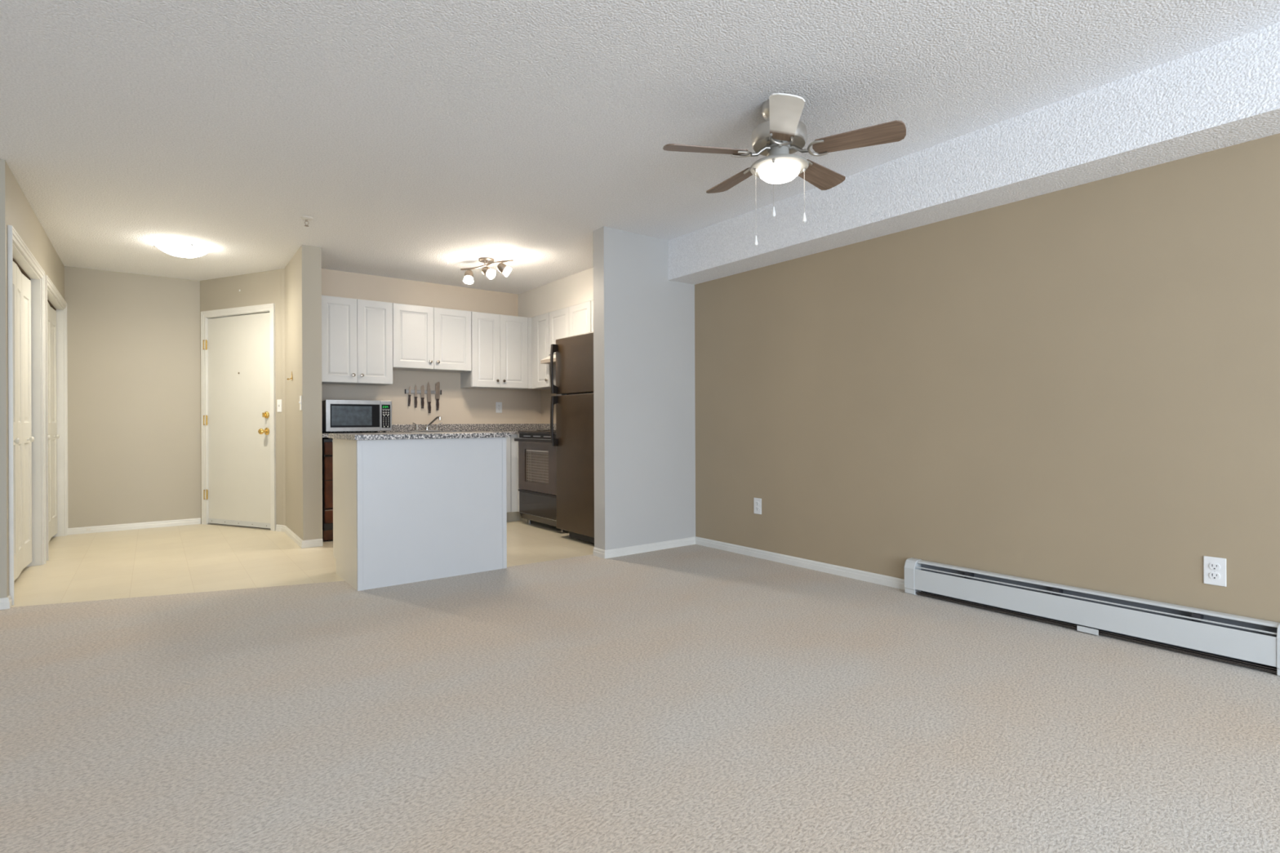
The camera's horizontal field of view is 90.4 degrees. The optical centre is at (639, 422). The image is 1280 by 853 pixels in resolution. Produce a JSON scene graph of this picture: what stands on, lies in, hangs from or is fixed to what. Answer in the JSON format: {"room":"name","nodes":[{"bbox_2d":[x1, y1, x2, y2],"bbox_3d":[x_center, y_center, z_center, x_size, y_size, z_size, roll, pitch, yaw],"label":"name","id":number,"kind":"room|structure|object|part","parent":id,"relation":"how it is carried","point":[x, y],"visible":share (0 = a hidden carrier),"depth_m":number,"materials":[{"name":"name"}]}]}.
{"room":"living room","nodes":[
{"label":"living room","id":0,"kind":"room"},
{"bbox_2d":[0,159,64,598],"bbox_3d":[-4.376,-0.207,4.577,0.110,2.440,2.911,0,0,-37],"label":"wall","id":1,"kind":"structure","parent":0,"point":[15,211],"depth_m":3.48,"materials":[{"name":"beige paint"}]},
{"bbox_2d":[7,224,46,604],"bbox_3d":[-3.934,-0.040,4.019,0.126,2.103,1.351,0,0,-37],"label":"door","id":2,"kind":"structure","parent":1,"relation":"in","point":[26,290],"depth_m":4.32,"materials":[{"name":"paint"}]},
{"bbox_3d":[-3.830,0.111,3.901,0.035,0.038,0.038,0,0,-35],"label":"knob","id":3,"kind":"part","parent":2,"relation":"part of","materials":[{"name":"paint"}]},
{"bbox_3d":[-4.193,0.112,4.374,0.035,0.038,0.038,0,0,-35],"label":"knob","id":4,"kind":"part","parent":2,"relation":"part of","materials":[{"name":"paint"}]},
{"bbox_2d":[44,275,67,560],"bbox_3d":[-4.837,-0.036,5.196,0.126,2.103,1.384,0,0,-37],"label":"door","id":5,"kind":"structure","parent":1,"relation":"in","point":[55,317],"depth_m":5.62,"materials":[{"name":"paint"}]},
{"bbox_2d":[64,266,200,528],"bbox_3d":[-5.150,-0.203,5.894,1.800,2.440,0.120,0,0,-37],"label":"wall","id":6,"kind":"structure","parent":0,"point":[134,437],"depth_m":6.05,"materials":[{"name":"beige paint"}]},
{"bbox_2d":[67,517,200,534],"bbox_3d":[-4.801,0.985,6.073,0.997,0.060,0.012,0,0,-37],"label":"baseboard","id":7,"kind":"structure","parent":6,"relation":"attached to","point":[75,531],"depth_m":6.05,"materials":[{"name":"white wood"}]},
{"bbox_2d":[200,268,285,525],"bbox_3d":[-3.860,-0.209,6.211,1.295,2.440,0.134,0,0,24],"label":"wall","id":8,"kind":"structure","parent":0,"point":[264,287],"depth_m":5.97,"materials":[{"name":"beige paint"}]},
{"bbox_2d":[200,303,275,531],"bbox_3d":[-3.882,-0.052,6.181,1.056,2.126,0.185,0,0,23],"label":"door","id":9,"kind":"structure","parent":8,"relation":"in","point":[238,414],"depth_m":6.16,"materials":[{"name":"paint"}]},
{"bbox_3d":[-3.542,0.080,5.974,0.070,0.070,0.077,0,0,23],"label":"knob","id":10,"kind":"part","parent":9,"relation":"part of","materials":[{"name":"gold metal"}]},
{"bbox_2d":[207,523,271,530],"bbox_3d":[-3.865,1.007,6.212,0.956,0.008,0.118,0,0,23],"label":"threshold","id":11,"kind":"structure","parent":8,"relation":"attached to","point":[207,523],"depth_m":6.17,"materials":[{"name":"metal"}]},
{"bbox_2d":[276,399,281,412],"bbox_3d":[-3.360,-0.159,5.914,0.060,0.117,0.017,0,0,23],"label":"light switch","id":12,"kind":"object","parent":8,"relation":"attached to","point":[279,401],"visible":1,"depth_m":5.92,"materials":[{"name":"white plastic"}]},
{"bbox_2d":[284,244,322,540],"bbox_3d":[-2.954,-0.213,5.542,0.143,2.440,0.970,0,0,-37],"label":"wall partition","id":13,"kind":"structure","parent":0,"point":[303,273],"depth_m":5.18,"materials":[{"name":"beige paint"}]},
{"bbox_2d":[275,524,323,548],"bbox_3d":[-2.995,0.977,5.563,0.156,0.060,1.089,0,0,-39],"label":"baseboard","id":14,"kind":"structure","parent":13,"relation":"attached to","point":[317,542],"depth_m":5.20,"materials":[{"name":"white wood"}]},
{"bbox_2d":[298,395,302,410],"bbox_3d":[-2.760,-0.162,5.158,0.017,0.117,0.072,0,0,-37],"label":"light switch","id":15,"kind":"object","parent":13,"relation":"attached to","point":[300,397],"visible":1,"depth_m":5.14,"materials":[{"name":"white plastic"}]},
{"bbox_2d":[321,268,541,531],"bbox_3d":[-2.138,-0.217,6.595,2.434,2.440,0.120,0,0,-37],"label":"wall","id":16,"kind":"structure","parent":0,"point":[458,405],"depth_m":6.54,"materials":[{"name":"beige paint"}]},
{"bbox_2d":[321,295,392,385],"bbox_3d":[-2.691,-0.749,5.889,0.698,0.770,0.328,0,0,-37],"label":"upper cabinet","id":17,"kind":"object","parent":16,"relation":"attached to","point":[357,334],"visible":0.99,"depth_m":5.80,"materials":[{"name":"white wood"}]},
{"bbox_3d":[-2.712,-0.749,5.715,0.313,0.764,0.018,0,0,-37],"label":"cabinet door","id":18,"kind":"part","parent":17,"relation":"part of","materials":[{"name":"white wood"}]},
{"bbox_3d":[-2.462,-0.750,5.907,0.311,0.764,0.018,0,0,-37],"label":"cabinet door","id":19,"kind":"part","parent":17,"relation":"part of","materials":[{"name":"white wood"}]},
{"bbox_2d":[404,389,441,395],"bbox_3d":[-2.200,-0.315,6.461,0.372,0.048,0.016,0,0,-37],"label":"rail","id":20,"kind":"object","parent":16,"relation":"attached to","point":[406,391],"visible":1,"depth_m":6.43,"materials":[{"name":"metal"}]},
{"bbox_2d":[408,386,411,406],"bbox_3d":[-2.308,-0.269,6.367,0.027,0.203,0.019,0,0,-37],"label":"kitchen knife","id":21,"kind":"object","parent":20,"relation":"attached to","point":[409,395],"visible":1,"depth_m":6.36,"materials":[{"name":"metal"}]},
{"bbox_3d":[-2.309,-0.225,6.366,0.022,0.114,0.018,4,-2,-37],"label":"handle","id":22,"kind":"part","parent":21,"relation":"part of","materials":[{"name":"black plastic"}]},
{"bbox_2d":[414,384,417,408],"bbox_3d":[-2.258,-0.271,6.405,0.026,0.235,0.019,0,0,-37],"label":"kitchen knife","id":23,"kind":"object","parent":20,"relation":"attached to","point":[415,388],"visible":1,"depth_m":6.40,"materials":[{"name":"metal"}]},
{"bbox_3d":[-2.258,-0.209,6.405,0.026,0.111,0.018,0,0,-37],"label":"handle","id":24,"kind":"part","parent":23,"relation":"part of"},
{"bbox_3d":[-2.259,-0.326,6.405,0.024,0.124,0.002,0,0,-37],"label":"blade","id":25,"kind":"part","parent":23,"relation":"part of","materials":[{"name":"metal"}]},
{"bbox_2d":[421,385,424,408],"bbox_3d":[-2.204,-0.267,6.446,0.034,0.239,0.019,0,0,-37],"label":"kitchen knife","id":26,"kind":"object","parent":20,"relation":"attached to","point":[422,386],"visible":1,"depth_m":6.44,"materials":[{"name":"metal"}]},
{"bbox_3d":[-2.204,-0.202,6.447,0.030,0.109,0.018,0,0,-37],"label":"handle","id":27,"kind":"part","parent":26,"relation":"part of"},
{"bbox_3d":[-2.205,-0.321,6.447,0.034,0.130,0.002,0,0,-37],"label":"blade","id":28,"kind":"part","parent":26,"relation":"part of","materials":[{"name":"metal"}]},
{"bbox_2d":[426,382,431,413],"bbox_3d":[-2.151,-0.262,6.486,0.042,0.324,0.019,0,0,-37],"label":"kitchen knife","id":29,"kind":"object","parent":20,"relation":"attached to","point":[428,392],"visible":1,"depth_m":6.48,"materials":[{"name":"metal"}]},
{"bbox_3d":[-2.154,-0.320,6.486,0.038,0.209,0.002,-3,2,-37],"label":"blade","id":30,"kind":"part","parent":29,"relation":"part of","materials":[{"name":"metal"}]},
{"bbox_3d":[-2.148,-0.158,6.489,0.030,0.115,0.018,-3,2,-37],"label":"handle","id":31,"kind":"part","parent":29,"relation":"part of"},
{"bbox_2d":[435,381,439,410],"bbox_3d":[-2.082,-0.279,6.540,0.044,0.296,0.019,0,0,-37],"label":"kitchen knife","id":32,"kind":"object","parent":20,"relation":"attached to","point":[437,384],"visible":1,"depth_m":6.54,"materials":[{"name":"metal"}]},
{"bbox_3d":[-2.082,-0.189,6.540,0.030,0.116,0.018,0,0,-37],"label":"handle","id":33,"kind":"part","parent":32,"relation":"part of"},
{"bbox_3d":[-2.082,-0.337,6.540,0.044,0.180,0.002,0,0,-37],"label":"blade","id":34,"kind":"part","parent":32,"relation":"part of","materials":[{"name":"metal"}]},
{"bbox_2d":[392,302,471,373],"bbox_3d":[-2.104,-0.832,6.339,0.779,0.610,0.328,0,0,-37],"label":"upper cabinet","id":35,"kind":"object","parent":16,"relation":"attached to","point":[425,339],"visible":1,"depth_m":6.22,"materials":[{"name":"white wood"}]},
{"bbox_3d":[-2.181,-0.832,6.122,0.387,0.604,0.018,0,0,-37],"label":"cabinet door","id":36,"kind":"part","parent":35,"relation":"part of","materials":[{"name":"white wood"}]},
{"bbox_3d":[-1.873,-0.833,6.358,0.383,0.604,0.018,0,0,-37],"label":"cabinet door","id":37,"kind":"part","parent":35,"relation":"part of","materials":[{"name":"white wood"}]},
{"bbox_2d":[323,423,555,432],"bbox_3d":[-1.876,0.040,6.256,2.432,0.095,0.733,0,0,-37],"label":"backsplash","id":38,"kind":"structure","parent":16,"relation":"attached to","point":[470,427],"depth_m":6.78,"materials":[{"name":"stone"}]},
{"bbox_2d":[460,311,532,390],"bbox_3d":[-1.524,-0.754,6.784,0.681,0.770,0.328,0,0,-37],"label":"upper cabinet","id":39,"kind":"object","parent":16,"relation":"attached to","point":[501,344],"visible":1,"depth_m":6.67,"materials":[{"name":"white wood"}]},
{"bbox_3d":[-1.593,-0.754,6.572,0.307,0.764,0.018,0,0,-37],"label":"cabinet door","id":40,"kind":"part","parent":39,"relation":"part of","materials":[{"name":"white wood"}]},
{"bbox_3d":[-1.342,-0.755,6.765,0.320,0.764,0.018,0,0,-37],"label":"cabinet door","id":41,"kind":"part","parent":39,"relation":"part of","materials":[{"name":"white wood"}]},
{"bbox_2d":[495,402,502,413],"bbox_3d":[-1.545,-0.169,6.967,0.072,0.117,0.009,0,0,-37],"label":"wall outlet","id":42,"kind":"object","parent":16,"relation":"attached to","point":[498,405],"visible":1,"depth_m":6.96,"materials":[{"name":"white plastic"}]},
{"bbox_2d":[517,267,593,317],"bbox_3d":[-0.502,-1.294,6.223,0.284,0.300,2.466,0,0,-37],"label":"wall","id":43,"kind":"structure","parent":0,"point":[577,288],"depth_m":6.41,"materials":[{"name":"paint"}]},
{"bbox_2d":[0,520,1279,852],"bbox_3d":[-1.064,1.029,2.174,6.450,0.060,11.650,0,0,-37],"label":"floor","id":44,"kind":"structure","parent":0,"point":[693,698],"depth_m":2.16,"materials":[{"name":"carpet"}]},
{"bbox_2d":[322,437,333,541],"bbox_3d":[-2.582,0.571,5.736,0.598,0.868,0.632,0,0,-37],"label":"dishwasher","id":45,"kind":"object","parent":44,"relation":"on","point":[327,443],"visible":0.23,"depth_m":5.35,"materials":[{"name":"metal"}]},
{"bbox_3d":[-2.444,0.921,5.558,0.594,0.143,0.020,0,0,-37],"label":"toe panel","id":46,"kind":"part","parent":45,"relation":"part of","materials":[{"name":"brown wood"}]},
{"bbox_3d":[-2.413,0.498,5.516,0.594,0.443,0.026,0,0,-37],"label":"door panel","id":47,"kind":"part","parent":45,"relation":"part of","materials":[{"name":"brown wood"}]},
{"bbox_3d":[-2.413,0.214,5.514,0.594,0.110,0.030,0,0,-37],"label":"control panel","id":48,"kind":"part","parent":45,"relation":"part of","materials":[{"name":"brown wood"}]},
{"bbox_3d":[-2.413,0.785,5.517,0.594,0.118,0.022,0,0,-37],"label":"access panel","id":49,"kind":"part","parent":45,"relation":"part of","materials":[{"name":"brown wood"}]},
{"bbox_2d":[328,431,510,591],"bbox_3d":[-1.496,0.535,4.328,1.001,0.931,0.708,0,0,-37],"label":"kitchen island","id":50,"kind":"object","parent":44,"relation":"on","point":[408,507],"visible":1,"depth_m":4.04,"materials":[{"name":"laminate"}]},
{"bbox_3d":[-1.877,0.552,4.052,0.018,0.900,0.626,0,0,-37],"label":"panel","id":51,"kind":"part","parent":50,"relation":"part of","materials":[{"name":"laminate"}]},
{"bbox_2d":[328,431,510,439],"bbox_3d":[-1.498,0.085,4.328,1.001,0.031,0.708,0,0,-37],"label":"island countertop","id":52,"kind":"structure","parent":50,"relation":"on","point":[375,436],"depth_m":4.06,"materials":[{"name":"stone"}]},
{"bbox_2d":[506,437,511,521],"bbox_3d":[-1.608,0.559,6.497,0.348,0.884,0.648,0,0,-37],"label":"base cabinet","id":53,"kind":"object","parent":44,"relation":"on","point":[508,439],"visible":0.03,"depth_m":6.35,"materials":[{"name":"beige paint"}]},
{"bbox_2d":[507,434,528,522],"bbox_3d":[-1.181,0.557,6.790,0.682,0.884,0.727,0,0,-37],"label":"base cabinet","id":54,"kind":"object","parent":44,"relation":"on","point":[514,515],"visible":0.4,"depth_m":6.40,"materials":[{"name":"beige paint"}]},
{"bbox_2d":[322,423,555,437],"bbox_3d":[-1.876,0.055,6.256,2.432,0.126,0.733,0,0,-37],"label":"countertop","id":55,"kind":"structure","parent":54,"relation":"on","point":[513,428],"depth_m":6.71,"materials":[{"name":"stone"}]},
{"bbox_2d":[321,400,391,433],"bbox_3d":[-2.626,-0.057,5.851,0.556,0.293,0.378,0,0,-37],"label":"microwave","id":56,"kind":"object","parent":55,"relation":"on","point":[338,415],"visible":0.94,"depth_m":5.69,"materials":[{"name":"silver metal"}]},
{"bbox_3d":[-2.552,-0.064,5.694,0.415,0.207,0.026,0,0,-37],"label":"door glass","id":57,"kind":"part","parent":56,"relation":"part of","materials":[{"name":"black glass"}]},
{"bbox_3d":[-2.341,-0.066,5.853,0.101,0.277,0.030,0,0,-37],"label":"control panel","id":58,"kind":"part","parent":56,"relation":"part of","materials":[{"name":"metal"}]},
{"bbox_2d":[412,416,442,431],"bbox_3d":[-2.114,0.009,6.371,0.283,0.151,0.195,0,0,-4],"label":"kitchen faucet","id":59,"kind":"object","parent":55,"relation":"on","point":[427,427],"visible":1,"depth_m":6.34,"materials":[{"name":"silver metal"}]},
{"bbox_3d":[-2.228,0.032,6.302,0.042,0.074,0.074,0,0,44],"label":"lever handle","id":60,"kind":"part","parent":59,"relation":"part of","materials":[{"name":"silver metal"}]},
{"bbox_3d":[-2.136,0.076,6.376,0.256,0.016,0.052,0,0,-37],"label":"plate","id":61,"kind":"part","parent":59,"relation":"part of","materials":[{"name":"silver metal"}]},
{"bbox_3d":[-2.061,0.001,6.340,0.211,0.135,0.043,0,0,26],"label":"spout","id":62,"kind":"part","parent":59,"relation":"part of","materials":[{"name":"silver metal"}]},
{"bbox_2d":[402,431,471,432],"bbox_3d":[-2.019,0.100,6.217,0.580,0.032,0.485,0,0,-37],"label":"sink","id":63,"kind":"object","parent":55,"relation":"in","point":[424,431],"visible":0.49,"depth_m":6.28,"materials":[{"name":"metal"}]},
{"bbox_2d":[514,430,564,532],"bbox_3d":[-0.737,0.467,6.185,0.696,1.060,0.761,0,0,-37],"label":"range","id":64,"kind":"object","parent":44,"relation":"on","point":[537,491],"visible":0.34,"depth_m":6.00,"materials":[{"name":"black metal"}]},
{"bbox_3d":[-0.996,0.162,5.987,0.044,0.032,0.755,0,0,-37],"label":"door handle","id":65,"kind":"part","parent":64,"relation":"part of","materials":[{"name":"metal"}]},
{"bbox_2d":[517,430,555,434],"bbox_3d":[-0.721,0.088,6.197,0.654,0.026,0.761,0,0,-37],"label":"cooktop","id":66,"kind":"object","parent":64,"relation":"in","point":[531,432],"depth_m":6.07,"materials":[{"name":"black metal"}]},
{"bbox_3d":[-0.975,0.127,6.012,0.002,0.010,0.540,0,0,-37],"label":"vent trim","id":67,"kind":"part","parent":64,"relation":"part of","materials":[{"name":"metal"}]},
{"bbox_3d":[-0.958,0.126,6.016,0.030,0.041,0.747,0,0,-37],"label":"vent rail","id":68,"kind":"part","parent":64,"relation":"part of","materials":[{"name":"metal"}]},
{"bbox_3d":[-0.970,0.882,6.004,0.001,0.005,0.747,0,0,-37],"label":"drawer trim","id":69,"kind":"part","parent":64,"relation":"part of","materials":[{"name":"metal"}]},
{"bbox_3d":[-0.961,0.404,6.013,0.040,0.492,0.747,0,0,-37],"label":"oven door","id":70,"kind":"part","parent":64,"relation":"part of","materials":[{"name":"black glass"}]},
{"bbox_3d":[-0.957,0.780,6.015,0.034,0.213,0.747,0,0,-37],"label":"storage drawer","id":71,"kind":"part","parent":64,"relation":"part of","materials":[{"name":"black metal"}]},
{"bbox_3d":[-0.955,0.915,6.016,0.030,0.056,0.747,0,0,-37],"label":"kick panel","id":72,"kind":"part","parent":64,"relation":"part of","materials":[{"name":"black metal"}]},
{"bbox_2d":[550,331,594,543],"bbox_3d":[-0.229,0.131,5.438,0.777,1.728,0.820,0,0,-37],"label":"refrigerator","id":73,"kind":"object","parent":44,"relation":"on","point":[574,442],"visible":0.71,"depth_m":5.31,"materials":[{"name":"metal"}]},
{"bbox_3d":[-0.748,-0.469,5.523,0.062,0.428,0.032,0,0,-37],"label":"handle","id":74,"kind":"part","parent":73,"relation":"part of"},
{"bbox_3d":[-0.746,-0.016,5.523,0.062,0.436,0.032,0,0,-37],"label":"handle","id":75,"kind":"part","parent":73,"relation":"part of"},
{"bbox_3d":[-0.466,-0.492,5.258,0.062,0.481,0.820,0,0,-37],"label":"freezer door","id":76,"kind":"part","parent":73,"relation":"part of","materials":[{"name":"brown metal"}]},
{"bbox_3d":[-0.463,0.340,5.258,0.062,1.161,0.820,0,0,-37],"label":"fridge door","id":77,"kind":"part","parent":73,"relation":"part of","materials":[{"name":"brown metal"}]},
{"bbox_2d":[0,0,1279,294],"bbox_3d":[-1.075,-1.491,2.174,6.450,0.100,11.650,0,0,-37],"label":"ceiling","id":78,"kind":"structure","parent":0,"point":[420,140],"depth_m":2.85,"materials":[{"name":"white paint"}]},
{"bbox_2d":[153,239,208,257],"bbox_3d":[-3.669,-1.381,5.089,0.359,0.097,0.354,0,0,-37],"label":"ceiling lamp","id":79,"kind":"object","parent":78,"relation":"attached to","point":[175,247],"visible":1,"depth_m":5.00,"materials":[{"name":"white glass"}]},
{"bbox_2d":[300,215,313,226],"bbox_3d":[-2.333,-1.407,4.448,0.082,0.058,0.082,0,0,-37],"label":"sprinkler","id":80,"kind":"object","parent":78,"relation":"attached to","point":[304,217],"visible":1,"depth_m":4.44,"materials":[{"name":"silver metal"}]},
{"bbox_2d":[460,257,513,284],"bbox_3d":[-1.317,-1.339,5.548,0.598,0.203,0.172,0,0,33],"label":"track light","id":81,"kind":"object","parent":78,"relation":"attached to","point":[502,268],"visible":1,"depth_m":5.50,"materials":[{"name":"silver metal"}]},
{"bbox_3d":[-1.519,-1.268,5.627,0.086,0.062,0.085,0,0,-37],"label":"lamp shade","id":82,"kind":"part","parent":81,"relation":"part of","materials":[{"name":"white glass"}]},
{"bbox_3d":[-1.351,-1.428,5.591,0.136,0.024,0.136,0,0,-37],"label":"ceiling plate","id":83,"kind":"part","parent":81,"relation":"part of","materials":[{"name":"silver metal"}]},
{"bbox_3d":[-1.289,-1.289,5.508,0.085,0.085,0.082,0,0,-37],"label":"lamp shade","id":84,"kind":"part","parent":81,"relation":"part of","materials":[{"name":"white glass"}]},
{"bbox_3d":[-1.128,-1.288,5.409,0.080,0.084,0.086,0,0,-37],"label":"lamp shade","id":85,"kind":"part","parent":81,"relation":"part of","materials":[{"name":"white glass"}]},
{"bbox_2d":[662,93,906,245],"bbox_3d":[0.642,-1.129,2.925,1.019,0.640,1.026,0,0,-37],"label":"ceiling fan","id":86,"kind":"object","parent":78,"relation":"hanging from","point":[783,134],"visible":1,"depth_m":2.81,"materials":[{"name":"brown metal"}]},
{"bbox_3d":[0.295,-1.222,2.843,0.386,0.006,0.136,0,13,-9],"label":"blade","id":87,"kind":"part","parent":86,"relation":"part of","materials":[{"name":"brown wood"}]},
{"bbox_3d":[0.478,-1.223,3.202,0.136,0.006,0.386,-15,7,-26],"label":"blade","id":88,"kind":"part","parent":86,"relation":"part of","materials":[{"name":"brown wood"}]},
{"bbox_3d":[0.529,-0.831,2.897,0.017,0.046,0.017,0,0,-37],"label":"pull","id":89,"kind":"part","parent":86,"relation":"part of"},
{"bbox_3d":[0.588,-1.055,2.797,0.012,0.206,0.011,0,0,-37],"label":"pull chain","id":90,"kind":"part","parent":86,"relation":"part of","materials":[{"name":"silver metal"}]},
{"bbox_3d":[0.589,-0.930,2.797,0.017,0.046,0.017,0,0,-37],"label":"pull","id":91,"kind":"part","parent":86,"relation":"part of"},
{"bbox_3d":[0.634,-1.129,2.897,0.188,0.058,0.188,0,0,-37],"label":"lamp shade","id":92,"kind":"part","parent":86,"relation":"part of","materials":[{"name":"white glass"}]},
{"bbox_3d":[0.581,-1.224,2.558,0.136,0.006,0.386,13,2,9],"label":"blade","id":93,"kind":"part","parent":86,"relation":"part of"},
{"bbox_3d":[0.750,-1.058,2.897,0.012,0.200,0.011,0,0,-37],"label":"pull chain","id":94,"kind":"part","parent":86,"relation":"part of","materials":[{"name":"silver metal"}]},
{"bbox_3d":[0.750,-0.936,2.897,0.017,0.046,0.017,0,0,-37],"label":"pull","id":95,"kind":"part","parent":86,"relation":"part of","materials":[{"name":"white plastic"}]},
{"bbox_3d":[0.876,-1.225,3.140,0.386,0.006,0.136,0,-13,-45],"label":"blade","id":96,"kind":"part","parent":86,"relation":"part of","materials":[{"name":"brown wood"}]},
{"bbox_3d":[0.940,-1.225,2.742,0.386,0.006,0.136,0,-13,27],"label":"blade","id":97,"kind":"part","parent":86,"relation":"part of","materials":[{"name":"brown wood"}]},
{"bbox_2d":[592,226,695,550],"bbox_3d":[0.052,-0.226,5.001,0.899,2.440,0.143,0,0,-37],"label":"wall","id":98,"kind":"structure","parent":0,"point":[644,404],"depth_m":4.88,"materials":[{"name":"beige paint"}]},
{"bbox_2d":[593,536,695,559],"bbox_3d":[0.051,0.964,4.989,0.899,0.060,0.155,0,0,-37],"label":"baseboard","id":99,"kind":"structure","parent":98,"relation":"attached to","point":[614,553],"depth_m":4.87,"materials":[{"name":"white wood"}]},
{"bbox_2d":[541,133,1279,665],"bbox_3d":[1.903,-0.234,3.441,0.140,2.440,10.044,0,0,-37],"label":"wall","id":100,"kind":"structure","parent":0,"point":[1078,386],"depth_m":3.22,"materials":[{"name":"beige paint"}]},
{"bbox_2d":[531,312,555,389],"bbox_3d":[-0.962,-0.756,6.795,0.320,0.769,0.430,0,0,-37],"label":"upper cabinet","id":101,"kind":"object","parent":100,"relation":"attached to","point":[540,323],"visible":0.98,"depth_m":6.69,"materials":[{"name":"white wood"}]},
{"bbox_3d":[-1.021,-0.756,6.673,0.018,0.763,0.302,0,0,-37],"label":"cabinet door","id":102,"kind":"part","parent":101,"relation":"part of","materials":[{"name":"white wood"}]},
{"bbox_2d":[549,300,591,354],"bbox_3d":[-0.581,-0.923,6.322,0.290,0.439,0.781,0,0,-37],"label":"upper cabinet","id":103,"kind":"object","parent":100,"relation":"attached to","point":[575,320],"visible":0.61,"depth_m":6.21,"materials":[{"name":"white wood"}]},
{"bbox_2d":[540,354,555,364],"bbox_3d":[-0.621,-0.652,6.275,0.405,0.098,0.755,0,0,-37],"label":"range hood","id":104,"kind":"object","parent":103,"relation":"attached to","point":[547,360],"visible":0.15,"depth_m":6.38,"materials":[{"name":"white metal"}]},
{"bbox_3d":[-0.808,-0.922,6.393,0.018,0.433,0.386,0,0,-37],"label":"cabinet door","id":105,"kind":"part","parent":103,"relation":"part of","materials":[{"name":"white wood"}]},
{"bbox_3d":[-0.571,-0.923,6.085,0.018,0.433,0.386,0,0,-37],"label":"cabinet door","id":106,"kind":"part","parent":103,"relation":"part of","materials":[{"name":"white wood"}]},
{"bbox_2d":[591,299,593,332],"bbox_3d":[-0.053,-0.950,5.632,0.290,0.389,0.953,0,0,-37],"label":"upper cabinet","id":107,"kind":"object","parent":100,"relation":"attached to","point":[592,301],"visible":0.05,"depth_m":5.90,"materials":[{"name":"white wood"}]},
{"bbox_2d":[753,497,761,514],"bbox_3d":[0.865,0.612,4.677,0.009,0.117,0.072,0,0,-37],"label":"wall outlet","id":108,"kind":"object","parent":100,"relation":"attached to","point":[757,501],"visible":1,"depth_m":4.67,"materials":[{"name":"white plastic"}]},
{"bbox_2d":[695,536,904,590],"bbox_3d":[1.018,0.959,4.476,0.012,0.060,1.860,0,0,-37],"label":"baseboard","id":109,"kind":"structure","parent":100,"relation":"attached to","point":[874,578],"depth_m":4.31,"materials":[{"name":"white wood"}]},
{"bbox_2d":[904,557,1279,676],"bbox_3d":[2.049,0.887,3.074,0.082,0.196,1.600,0,0,-37],"label":"baseboard heater","id":110,"kind":"object","parent":100,"relation":"attached to","point":[1242,639],"visible":1,"depth_m":2.91,"materials":[{"name":"metal"}]},
{"bbox_3d":[2.053,0.968,3.076,0.062,0.017,1.476,0,0,-37],"label":"rail","id":111,"kind":"part","parent":110,"relation":"part of","materials":[{"name":"white metal"}]},
{"bbox_2d":[1203,555,1226,586],"bbox_3d":[2.408,0.621,2.663,0.009,0.117,0.072,0,0,-37],"label":"wall outlet","id":112,"kind":"object","parent":100,"relation":"attached to","point":[1214,568],"visible":1,"depth_m":2.66,"materials":[{"name":"white plastic"}]},
{"bbox_2d":[1208,563,1220,570],"bbox_3d":[2.406,0.602,2.662,0.003,0.027,0.034,0,0,-37],"label":"receptacle","id":113,"kind":"object","parent":112,"relation":"attached to","point":[1212,566],"depth_m":2.66,"materials":[{"name":"white plastic"}]},
{"bbox_2d":[1208,572,1220,579],"bbox_3d":[2.406,0.641,2.662,0.003,0.027,0.034,0,0,-37],"label":"receptacle","id":114,"kind":"object","parent":112,"relation":"attached to","point":[1212,575],"depth_m":2.66,"materials":[{"name":"white plastic"}]},
{"bbox_2d":[667,22,1279,284],"bbox_3d":[2.515,-1.300,2.289,0.282,0.314,7.165,0,0,-37],"label":"ceiling beam","id":115,"kind":"structure","parent":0,"point":[1227,93],"depth_m":3.00,"materials":[{"name":"white paint"}]},
{"bbox_3d":[-4.364,-0.207,2.822,2.008,2.440,0.110,0,0,-37],"label":"wall","id":116,"kind":"structure","parent":0,"visible":0},
{"bbox_2d":[0,595,12,609],"bbox_3d":[-4.232,0.983,2.880,1.980,0.060,0.072,0,0,-37],"label":"baseboard","id":117,"kind":"structure","parent":116,"relation":"attached to","point":[5,602],"depth_m":3.45,"materials":[{"name":"white wood"}]}
]}

